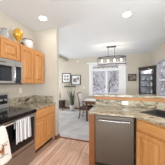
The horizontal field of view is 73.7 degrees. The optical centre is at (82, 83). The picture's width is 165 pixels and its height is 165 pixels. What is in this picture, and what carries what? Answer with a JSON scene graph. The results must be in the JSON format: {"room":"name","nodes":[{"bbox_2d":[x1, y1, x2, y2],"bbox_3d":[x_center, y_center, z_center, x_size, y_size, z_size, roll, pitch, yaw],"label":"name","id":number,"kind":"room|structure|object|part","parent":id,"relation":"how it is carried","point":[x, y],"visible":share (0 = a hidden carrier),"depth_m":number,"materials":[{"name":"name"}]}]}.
{"room":"kitchen","nodes":[
{"label":"kitchen","id":0,"kind":"room"},
{"bbox_2d":[0,10,33,98],"bbox_3d":[-2.252,-0.015,0.072,0.120,2.770,6.030,0,0,17],"label":"wall","id":1,"kind":"structure","parent":0,"point":[6,21],"depth_m":2.40,"materials":[{"name":"beige paint"}]},
{"bbox_2d":[0,35,18,61],"bbox_3d":[-1.465,-0.594,1.785,0.352,0.363,0.756,0,0,17],"label":"upper cabinet","id":2,"kind":"object","parent":1,"relation":"attached to","point":[9,49],"visible":0.95,"depth_m":1.89,"materials":[{"name":"brown wood"}]},
{"bbox_2d":[0,27,9,38],"bbox_3d":[-1.382,-0.891,1.942,0.184,0.228,0.184,0,0,-26],"label":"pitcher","id":3,"kind":"object","parent":2,"relation":"on","point":[3,32],"visible":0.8,"depth_m":1.89,"materials":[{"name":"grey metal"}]},
{"bbox_3d":[-1.254,-0.583,1.913,0.021,0.199,0.242,0,0,17],"label":"panel","id":4,"kind":"part","parent":2,"relation":"part of","materials":[{"name":"brown wood"}]},
{"bbox_2d":[0,58,21,84],"bbox_3d":[-1.414,-0.199,1.769,0.457,0.418,0.754,0,0,17],"label":"microwave","id":5,"kind":"object","parent":2,"relation":"attached to","point":[10,70],"visible":1,"depth_m":1.84,"materials":[{"name":"grey metal"}]},
{"bbox_3d":[-1.280,-0.210,1.647,0.029,0.391,0.598,0,0,17],"label":"door","id":6,"kind":"part","parent":5,"relation":"part of","materials":[{"name":"silver metal"}]},
{"bbox_3d":[-1.157,-0.356,1.988,0.003,0.096,0.122,0,0,17],"label":"trim","id":7,"kind":"part","parent":5,"relation":"part of","materials":[{"name":"silver metal"}]},
{"bbox_3d":[-1.172,-0.210,1.993,0.029,0.391,0.122,0,0,17],"label":"control panel","id":8,"kind":"part","parent":5,"relation":"part of","materials":[{"name":"black glass"}]},
{"bbox_2d":[9,95,33,106],"bbox_3d":[-1.396,0.380,2.562,0.020,0.159,0.757,0,0,17],"label":"backsplash","id":9,"kind":"structure","parent":1,"relation":"attached to","point":[20,100],"depth_m":2.49,"materials":[{"name":"stone"}]},
{"bbox_2d":[19,44,43,83],"bbox_3d":[-1.242,-0.393,2.497,0.352,0.765,0.728,0,0,17],"label":"upper cabinet","id":10,"kind":"object","parent":1,"relation":"attached to","point":[32,60],"visible":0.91,"depth_m":2.38,"materials":[{"name":"brown wood"}]},
{"bbox_2d":[13,27,22,42],"bbox_3d":[-1.276,-0.953,2.181,0.188,0.352,0.188,0,0,17],"label":"vase","id":11,"kind":"object","parent":10,"relation":"on","point":[17,33],"visible":0.8,"depth_m":2.13,"materials":[{"name":"gold ceramic"}]},
{"bbox_3d":[-1.139,-0.382,2.277,0.024,0.707,0.334,0,0,17],"label":"door","id":12,"kind":"part","parent":10,"relation":"part of","materials":[{"name":"brown wood"}]},
{"bbox_3d":[-1.140,-0.382,2.277,0.021,0.601,0.228,0,0,17],"label":"panel","id":13,"kind":"part","parent":10,"relation":"part of","materials":[{"name":"brown wood"}]},
{"bbox_2d":[22,38,32,48],"bbox_3d":[-1.234,-0.879,2.467,0.224,0.205,0.224,0,0,-23],"label":"pot","id":14,"kind":"object","parent":10,"relation":"on","point":[28,42],"visible":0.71,"depth_m":2.38,"materials":[{"name":"white ceramic"}]},
{"bbox_3d":[-1.032,-0.382,2.619,0.024,0.707,0.334,0,0,17],"label":"door","id":15,"kind":"part","parent":10,"relation":"part of","materials":[{"name":"brown wood"}]},
{"bbox_3d":[-1.033,-0.382,2.619,0.021,0.601,0.228,0,0,17],"label":"panel","id":16,"kind":"part","parent":10,"relation":"part of","materials":[{"name":"brown wood"}]},
{"bbox_2d":[26,108,134,164],"bbox_3d":[-1.162,1.418,1.475,6.340,0.104,9.360,0,0,17],"label":"floor","id":17,"kind":"structure","parent":0,"point":[60,151],"depth_m":2.45,"materials":[{"name":"brown wood"}]},
{"bbox_2d":[0,93,36,164],"bbox_3d":[-1.266,0.770,1.722,0.767,1.200,0.758,0,0,17],"label":"range","id":18,"kind":"object","parent":17,"relation":"on","point":[22,153],"visible":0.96,"depth_m":1.73,"materials":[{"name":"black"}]},
{"bbox_3d":[-1.567,0.292,1.814,0.004,0.175,0.691,0,0,17],"label":"control panel","id":19,"kind":"part","parent":18,"relation":"part of","materials":[{"name":"black glass"}]},
{"bbox_2d":[0,125,11,164],"bbox_3d":[-0.983,0.753,1.346,0.056,0.476,0.240,0,0,17],"label":"towel","id":20,"kind":"object","parent":18,"relation":"hanging from","point":[5,151],"visible":1,"depth_m":1.36,"materials":[{"name":"white fabric"}]},
{"bbox_3d":[-0.981,0.773,1.633,0.048,0.523,0.748,0,0,17],"label":"oven door","id":21,"kind":"part","parent":18,"relation":"part of","materials":[{"name":"black glass"}]},
{"bbox_2d":[0,107,36,124],"bbox_3d":[-1.252,0.477,1.718,0.656,0.061,0.758,0,0,17],"label":"cooktop","id":22,"kind":"object","parent":18,"relation":"in","point":[8,115],"depth_m":1.73,"materials":[{"name":"grey glass"}]},
{"bbox_3d":[-0.983,1.179,1.634,0.043,0.262,0.748,0,0,17],"label":"drawer","id":23,"kind":"part","parent":18,"relation":"part of","materials":[{"name":"silver metal"}]},
{"bbox_2d":[14,116,30,144],"bbox_3d":[-0.888,0.676,1.641,0.061,0.320,0.282,0,0,17],"label":"striped towel","id":24,"kind":"object","parent":18,"relation":"hanging from","point":[22,126],"visible":0.99,"depth_m":1.62,"materials":[{"name":"fabric"}]},
{"bbox_2d":[35,104,54,152],"bbox_3d":[-1.094,0.931,2.468,0.652,0.878,0.753,0,0,17],"label":"base cabinet","id":25,"kind":"object","parent":17,"relation":"on","point":[44,117],"visible":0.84,"depth_m":2.32,"materials":[{"name":"brown wood"}]},
{"bbox_2d":[9,95,55,109],"bbox_3d":[-1.089,0.395,2.466,0.663,0.190,0.757,0,0,17],"label":"countertop","id":26,"kind":"structure","parent":25,"relation":"on","point":[37,102],"depth_m":2.58,"materials":[{"name":"stone"}]},
{"bbox_3d":[-0.849,0.968,2.203,0.021,0.439,0.228,0,0,17],"label":"panel","id":27,"kind":"part","parent":25,"relation":"part of","materials":[{"name":"brown wood"}]},
{"bbox_3d":[-0.848,0.968,2.203,0.024,0.545,0.334,0,0,17],"label":"door","id":28,"kind":"part","parent":25,"relation":"part of","materials":[{"name":"brown wood"}]},
{"bbox_3d":[-0.796,0.595,2.374,0.020,0.150,0.693,0,0,17],"label":"drawer","id":29,"kind":"part","parent":25,"relation":"part of","materials":[{"name":"brown wood"}]},
{"bbox_3d":[-0.741,0.968,2.545,0.024,0.545,0.334,0,0,17],"label":"door","id":30,"kind":"part","parent":25,"relation":"part of","materials":[{"name":"brown wood"}]},
{"bbox_3d":[-0.741,0.968,2.545,0.021,0.439,0.228,0,0,17],"label":"panel","id":31,"kind":"part","parent":25,"relation":"part of","materials":[{"name":"brown wood"}]},
{"bbox_2d":[59,100,65,109],"bbox_3d":[-1.145,1.121,5.892,0.410,0.490,0.360,0,0,17],"label":"end table","id":32,"kind":"object","parent":17,"relation":"on","point":[61,102],"visible":0.7,"depth_m":5.75,"materials":[{"name":"brown wood"}]},
{"bbox_2d":[59,82,62,99],"bbox_3d":[-1.236,0.382,5.921,0.340,0.985,0.340,0,0,17],"label":"table lamp","id":33,"kind":"object","parent":32,"relation":"on","point":[60,83],"visible":0.78,"depth_m":5.85,"materials":[{"name":"beige ceramic"}]},
{"bbox_2d":[68,89,75,110],"bbox_3d":[-0.515,0.786,5.540,0.431,1.160,0.415,0,0,-45],"label":"snake plant","id":34,"kind":"object","parent":17,"relation":"on","point":[72,106],"visible":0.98,"depth_m":5.52,"materials":[{"name":"green plant"}]},
{"bbox_2d":[77,92,92,117],"bbox_3d":[0.124,0.854,4.388,0.608,1.031,0.446,0,0,21],"label":"dining chair","id":35,"kind":"object","parent":17,"relation":"on","point":[80,97],"visible":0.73,"depth_m":4.28,"materials":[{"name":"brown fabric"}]},
{"bbox_3d":[-0.063,0.599,4.461,0.132,0.433,0.356,0,0,21],"label":"backrest","id":36,"kind":"part","parent":35,"relation":"part of","materials":[{"name":"white fabric"}]},
{"bbox_3d":[0.197,0.906,4.359,0.450,0.060,0.440,0,0,21],"label":"seat","id":37,"kind":"part","parent":35,"relation":"part of","materials":[{"name":"brown wood"}]},
{"bbox_2d":[82,98,95,120],"bbox_3d":[1.104,0.993,4.108,2.050,0.746,0.900,0,0,17],"label":"dining table","id":38,"kind":"object","parent":17,"relation":"on","point":[86,102],"visible":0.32,"depth_m":4.00,"materials":[{"name":"brown wood"}]},
{"bbox_3d":[0.161,1.051,4.058,0.066,0.630,0.066,0,0,17],"label":"leg","id":39,"kind":"part","parent":38,"relation":"part of","materials":[{"name":"brown wood"}]},
{"bbox_2d":[89,114,94,164],"bbox_3d":[0.246,0.931,2.113,0.095,0.878,0.600,0,0,17],"label":"peninsula end panel","id":40,"kind":"object","parent":17,"relation":"on","point":[91,116],"visible":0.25,"depth_m":1.83,"materials":[{"name":"brown wood"}]},
{"bbox_2d":[95,114,133,164],"bbox_3d":[0.564,0.932,1.969,0.589,0.876,0.645,0,0,17],"label":"dishwasher","id":41,"kind":"object","parent":17,"relation":"on","point":[114,135],"visible":0.85,"depth_m":1.71,"materials":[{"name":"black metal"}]},
{"bbox_3d":[0.473,0.570,1.687,0.511,0.017,0.053,0,0,17],"label":"handle","id":42,"kind":"part","parent":41,"relation":"part of","materials":[{"name":"silver metal"}]},
{"bbox_2d":[138,65,155,94],"bbox_3d":[2.740,0.311,4.715,0.559,2.110,0.567,0,0,17],"label":"tall cabinet","id":43,"kind":"object","parent":17,"relation":"on","point":[147,69],"visible":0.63,"depth_m":4.92,"materials":[{"name":"brown wood"}]},
{"bbox_3d":[2.721,0.056,4.697,0.018,1.360,0.586,0,0,-28],"label":"door","id":44,"kind":"part","parent":43,"relation":"part of","materials":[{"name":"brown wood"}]},
{"bbox_3d":[2.838,0.056,4.973,0.522,1.378,0.012,0,0,17],"label":"panel","id":45,"kind":"part","parent":43,"relation":"part of","materials":[{"name":"grey"}]},
{"bbox_3d":[2.740,-0.710,4.715,0.559,0.069,0.567,0,0,17],"label":"cornice","id":46,"kind":"part","parent":43,"relation":"part of","materials":[{"name":"brown wood"}]},
{"bbox_3d":[3.003,0.056,4.646,0.012,1.378,0.512,0,0,17],"label":"panel","id":47,"kind":"part","parent":43,"relation":"part of","materials":[{"name":"brown wood"}]},
{"bbox_2d":[135,118,164,164],"bbox_3d":[1.084,0.931,1.335,0.304,0.878,0.800,0,0,-28],"label":"base cabinet","id":48,"kind":"object","parent":17,"relation":"on","point":[149,137],"visible":0.91,"depth_m":1.43,"materials":[{"name":"brown wood"}]},
{"bbox_3d":[0.874,0.960,1.435,0.024,0.560,0.367,0,0,-28],"label":"door","id":49,"kind":"part","parent":48,"relation":"part of","materials":[{"name":"brown wood"}]},
{"bbox_3d":[0.874,0.960,1.435,0.021,0.454,0.261,0,0,-28],"label":"panel","id":50,"kind":"part","parent":48,"relation":"part of","materials":[{"name":"brown wood"}]},
{"bbox_3d":[0.962,0.588,1.271,0.020,0.135,0.740,0,0,-28],"label":"drawer","id":51,"kind":"part","parent":48,"relation":"part of","materials":[{"name":"brown wood"}]},
{"bbox_3d":[1.210,0.931,0.009,0.688,0.878,1.700,0,0,17],"label":"base cabinet","id":52,"kind":"object","parent":17,"relation":"on","visible":0},
{"bbox_2d":[88,99,164,126],"bbox_3d":[0.780,0.410,0.762,1.960,0.159,2.872,0,0,17],"label":"countertop","id":53,"kind":"structure","parent":52,"relation":"on","point":[110,107],"depth_m":1.98,"materials":[{"name":"stone"}]},
{"bbox_2d":[93,93,164,101],"bbox_3d":[1.238,0.278,2.268,1.987,0.105,0.370,0,0,17],"label":"bar","id":54,"kind":"object","parent":53,"relation":"on","point":[106,96],"visible":1,"depth_m":2.19,"materials":[{"name":"stone"}]},
{"bbox_2d":[141,109,164,117],"bbox_3d":[1.305,0.560,1.555,0.456,0.219,0.756,0,0,-28],"label":"sink","id":55,"kind":"object","parent":53,"relation":"in","point":[156,112],"visible":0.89,"depth_m":1.87,"materials":[{"name":"grey metal"}]},
{"bbox_2d":[144,110,164,116],"bbox_3d":[1.305,0.567,1.555,0.414,0.206,0.714,0,0,-28],"label":"basin","id":56,"kind":"object","parent":55,"relation":"in","point":[161,113],"depth_m":1.88,"materials":[{"name":"grey metal"}]},
{"bbox_2d":[0,0,164,58],"bbox_3d":[-1.162,-1.450,1.475,6.340,0.100,9.360,0,0,17],"label":"ceiling","id":57,"kind":"structure","parent":0,"point":[86,28],"depth_m":2.50,"materials":[{"name":"white paint"}]},
{"bbox_2d":[38,16,47,20],"bbox_3d":[-0.846,-1.396,2.350,0.200,0.008,0.200,0,0,17],"label":"recessed light","id":58,"kind":"object","parent":57,"relation":"in","point":[41,18],"visible":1,"depth_m":2.35,"materials":[{"name":"white"}]},
{"bbox_2d":[97,46,125,65],"bbox_3d":[1.074,-1.050,4.096,1.040,0.699,0.380,0,0,17],"label":"chandelier","id":59,"kind":"object","parent":57,"relation":"hanging from","point":[122,56],"visible":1,"depth_m":4.06,"materials":[{"name":"grey metal"}]},
{"bbox_2d":[122,11,131,17],"bbox_3d":[0.893,-1.396,2.214,0.200,0.008,0.200,0,0,17],"label":"recessed light","id":60,"kind":"object","parent":57,"relation":"in","point":[128,13],"visible":1,"depth_m":2.21,"materials":[{"name":"white"}]},
{"bbox_2d":[34,28,154,152],"bbox_3d":[-0.742,-0.015,2.816,6.100,2.770,0.130,0,0,17],"label":"wall","id":61,"kind":"structure","parent":0,"point":[46,41],"depth_m":2.79,"materials":[{"name":"beige paint"}]},
{"bbox_2d":[60,136,88,141],"bbox_3d":[-0.146,1.362,2.694,0.970,0.008,0.045,0,0,17],"label":"trim","id":62,"kind":"structure","parent":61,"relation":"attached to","point":[60,136],"depth_m":2.69,"materials":[{"name":"brown wood"}]},
{"bbox_2d":[96,99,164,108],"bbox_3d":[1.215,0.395,2.119,1.942,0.128,0.022,0,0,17],"label":"backsplash","id":63,"kind":"structure","parent":61,"relation":"attached to","point":[140,104],"depth_m":2.17,"materials":[{"name":"stone"}]},
{"bbox_2d":[59,53,151,107],"bbox_3d":[0.220,-0.015,5.884,6.340,2.770,0.120,0,0,17],"label":"wall","id":64,"kind":"structure","parent":0,"point":[134,61],"depth_m":5.82,"materials":[{"name":"beige paint"}]},
{"bbox_2d":[59,55,66,61],"bbox_3d":[-1.468,-1.335,4.730,0.270,0.130,3.090,0,0,17],"label":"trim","id":65,"kind":"structure","parent":64,"relation":"attached to","point":[61,58],"depth_m":5.78,"materials":[{"name":"beige paint"}]},
{"bbox_2d":[62,73,70,82],"bbox_3d":[-0.908,-0.335,6.157,0.505,0.530,0.030,0,0,17],"label":"picture frame","id":66,"kind":"object","parent":64,"relation":"attached to","point":[66,77],"visible":1,"depth_m":6.16,"materials":[{"name":"black wood"}]},
{"bbox_2d":[71,75,80,84],"bbox_3d":[-0.361,-0.217,5.986,0.530,0.545,0.030,0,0,17],"label":"picture frame","id":67,"kind":"object","parent":64,"relation":"attached to","point":[75,79],"visible":1,"depth_m":5.98,"materials":[{"name":"black wood"}]},
{"bbox_2d":[87,61,126,95],"bbox_3d":[1.173,-0.245,5.516,1.940,1.710,0.170,0,0,17],"label":"window","id":68,"kind":"structure","parent":64,"relation":"in","point":[93,66],"depth_m":5.46,"materials":[{"name":"white wood"}]},
{"bbox_3d":[1.160,-0.260,5.573,1.380,1.540,0.070,0,0,17],"label":"frame","id":69,"kind":"part","parent":68,"relation":"part of","materials":[{"name":"white"}]},
{"bbox_3d":[1.161,-1.066,5.478,1.940,0.068,0.089,0,0,17],"label":"cornice","id":70,"kind":"part","parent":68,"relation":"part of","materials":[{"name":"white"}]},
{"bbox_2d":[128,74,135,80],"bbox_3d":[2.325,-0.305,5.144,0.360,0.330,0.030,0,0,17],"label":"picture frame","id":71,"kind":"object","parent":64,"relation":"attached to","point":[131,77],"visible":1,"depth_m":5.14,"materials":[{"name":"brown wood"}]},
{"bbox_2d":[129,75,135,79],"bbox_3d":[2.327,-0.305,5.151,0.290,0.260,0.008,0,0,17],"label":"print","id":72,"kind":"object","parent":71,"relation":"attached to","point":[131,77],"depth_m":5.14},
{"bbox_2d":[152,42,164,94],"bbox_3d":[2.568,-0.015,2.978,0.120,2.770,4.020,0,0,17],"label":"wall","id":73,"kind":"structure","parent":0,"point":[158,54],"depth_m":4.27,"materials":[{"name":"beige paint"}]},
{"bbox_2d":[157,58,164,94],"bbox_3d":[2.732,0.010,3.561,0.115,1.720,1.530,0,0,17],"label":"window","id":74,"kind":"structure","parent":73,"relation":"in","point":[159,79],"depth_m":4.23,"materials":[{"name":"grey"}]},
{"label":"outside","id":75,"kind":"structure","parent":0,"visible":0},
{"bbox_2d":[93,89,164,94],"bbox_3d":[9.556,1.795,13.773,70.000,0.150,48.000,0,0,17],"label":"ground","id":76,"kind":"structure","parent":75,"point":[102,89],"depth_m":25.23,"materials":[{"name":"white"}]},
{"bbox_2d":[93,71,118,92],"bbox_3d":[1.665,-1.581,7.641,4.196,6.708,3.141,0,0,38],"label":"bare tree","id":77,"kind":"object","parent":76,"relation":"on","point":[99,72],"visible":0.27,"depth_m":7.78,"materials":[{"name":"white plant"}]},
{"bbox_2d":[108,71,118,91],"bbox_3d":[3.185,-2.998,15.300,6.863,9.550,5.084,0,0,-28],"label":"bare tree","id":78,"kind":"object","parent":76,"relation":"on","point":[110,71],"visible":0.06,"depth_m":14.46,"materials":[{"name":"grey plant"}]},
{"bbox_2d":[93,62,164,94],"bbox_3d":[7.602,-1.590,18.552,25.355,7.162,5.097,0,0,17],"label":"thicket","id":79,"kind":"object","parent":76,"relation":"on","point":[116,80],"visible":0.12,"depth_m":18.72,"materials":[{"name":"grey plant"}]}
]}

